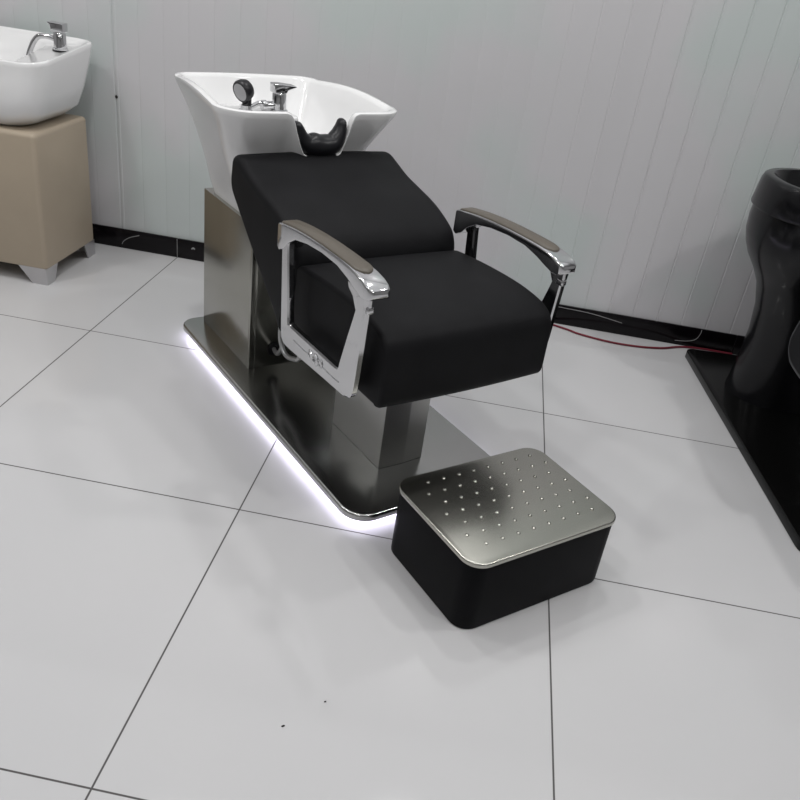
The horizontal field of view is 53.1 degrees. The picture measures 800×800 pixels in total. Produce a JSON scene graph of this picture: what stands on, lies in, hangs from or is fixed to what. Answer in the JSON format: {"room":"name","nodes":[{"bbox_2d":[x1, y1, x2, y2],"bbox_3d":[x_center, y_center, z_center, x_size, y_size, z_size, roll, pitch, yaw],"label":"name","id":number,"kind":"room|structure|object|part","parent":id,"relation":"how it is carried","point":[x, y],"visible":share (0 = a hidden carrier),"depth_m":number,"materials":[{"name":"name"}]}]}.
{"room":"salon","nodes":[
{"label":"salon","id":0,"kind":"room"},
{"bbox_2d":[0,243,799,799],"bbox_3d":[-0.350,0.781,1.292,6.800,0.080,5.007,10,30,4],"label":"floor","id":1,"kind":"structure","parent":0,"point":[178,592],"depth_m":1.84,"materials":[{"name":"tile"}]},
{"bbox_2d":[0,21,94,285],"bbox_3d":[-1.538,-0.985,3.067,0.625,0.904,0.455,10,30,4],"label":"station","id":2,"kind":"object","parent":1,"relation":"on","point":[46,212],"visible":1,"depth_m":2.96,"materials":[{"name":"beige leather"}]},
{"bbox_2d":[0,21,91,125],"bbox_3d":[-1.502,-1.226,2.929,0.625,0.344,0.455,10,30,4],"label":"basin","id":3,"kind":"object","parent":2,"relation":"in","point":[43,76],"depth_m":2.88,"materials":[{"name":"white ceramic"}]},
{"bbox_2d":[175,72,575,523],"bbox_3d":[-0.202,-0.416,2.388,0.614,0.910,1.386,-12,36,-32],"label":"chair","id":4,"kind":"object","parent":1,"relation":"on","point":[340,301],"visible":0.98,"depth_m":2.19,"materials":[{"name":"leather"}]},
{"bbox_2d":[175,72,396,211],"bbox_3d":[-0.381,-0.805,2.535,0.715,0.432,0.717,10,30,4],"label":"basin","id":5,"kind":"object","parent":4,"relation":"in","point":[307,130],"depth_m":2.34,"materials":[{"name":"white ceramic"}]},
{"bbox_3d":[-0.173,-0.196,1.900,0.057,0.288,0.403,-12,36,-32],"label":"arm frame","id":6,"kind":"part","parent":4,"relation":"part of","materials":[{"name":"silver metal"}]},
{"bbox_3d":[-0.238,-0.032,2.574,0.524,0.021,1.243,-12,36,-32],"label":"plate","id":7,"kind":"part","parent":4,"relation":"part of","materials":[{"name":"metal"}]},
{"bbox_3d":[-0.170,-0.466,2.317,0.513,0.407,0.444,-12,36,-32],"label":"backrest","id":8,"kind":"part","parent":4,"relation":"part of","materials":[{"name":"black leather"}]},
{"bbox_3d":[0.048,-0.215,2.061,0.502,0.208,0.469,-12,36,-32],"label":"seat","id":9,"kind":"part","parent":4,"relation":"part of","materials":[{"name":"black leather"}]},
{"bbox_3d":[0.278,-0.295,2.187,0.057,0.288,0.403,-12,36,-32],"label":"arm frame","id":10,"kind":"part","parent":4,"relation":"part of","materials":[{"name":"silver metal"}]},
{"bbox_2d":[391,448,615,628],"bbox_3d":[0.246,0.321,1.962,0.449,0.199,0.338,-11,35,-30],"label":"footstool","id":11,"kind":"object","parent":1,"relation":"on","point":[488,539],"visible":1,"depth_m":1.86,"materials":[{"name":"black plastic"}]},
{"bbox_2d":[553,324,731,353],"bbox_3d":[0.738,-0.285,3.333,1.300,0.008,0.109,10,30,4],"label":"power cable","id":12,"kind":"object","parent":1,"relation":"on","point":[553,324],"visible":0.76,"depth_m":3.31,"materials":[{"name":"plastic"}]},
{"bbox_2d":[685,168,799,550],"bbox_3d":[1.444,-0.152,2.475,0.658,0.806,1.408,8,30,-1],"label":"station","id":13,"kind":"object","parent":1,"relation":"on","point":[755,392],"visible":1,"depth_m":2.71,"materials":[{"name":"black ceramic"}]},
{"bbox_3d":[1.399,0.146,2.731,0.540,0.030,1.260,8,30,-1],"label":"plate","id":14,"kind":"part","parent":13,"relation":"part of","materials":[{"name":"black metal"}]},
{"bbox_2d":[725,168,799,414],"bbox_3d":[1.465,-0.348,2.793,0.658,0.776,0.476,8,30,-1],"label":"basin","id":15,"kind":"object","parent":13,"relation":"in","point":[761,380],"depth_m":2.74,"materials":[{"name":"black ceramic"}]},
{"bbox_3d":[1.214,-0.122,2.255,0.055,0.214,0.402,8,30,-1],"label":"panel","id":16,"kind":"part","parent":13,"relation":"part of","materials":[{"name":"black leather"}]},
{"bbox_2d":[0,0,799,335],"bbox_3d":[0.193,-1.671,2.784,6.800,2.800,0.083,10,30,4],"label":"wall","id":17,"kind":"structure","parent":0,"point":[636,138],"depth_m":3.05,"materials":[{"name":"paint"}]},
{"bbox_2d":[92,223,744,354],"bbox_3d":[0.016,-0.482,3.415,6.799,0.085,0.015,10,30,4],"label":"baseboard","id":18,"kind":"structure","parent":17,"relation":"attached to","point":[602,321],"depth_m":3.36,"materials":[{"name":"black stone"}]}
]}

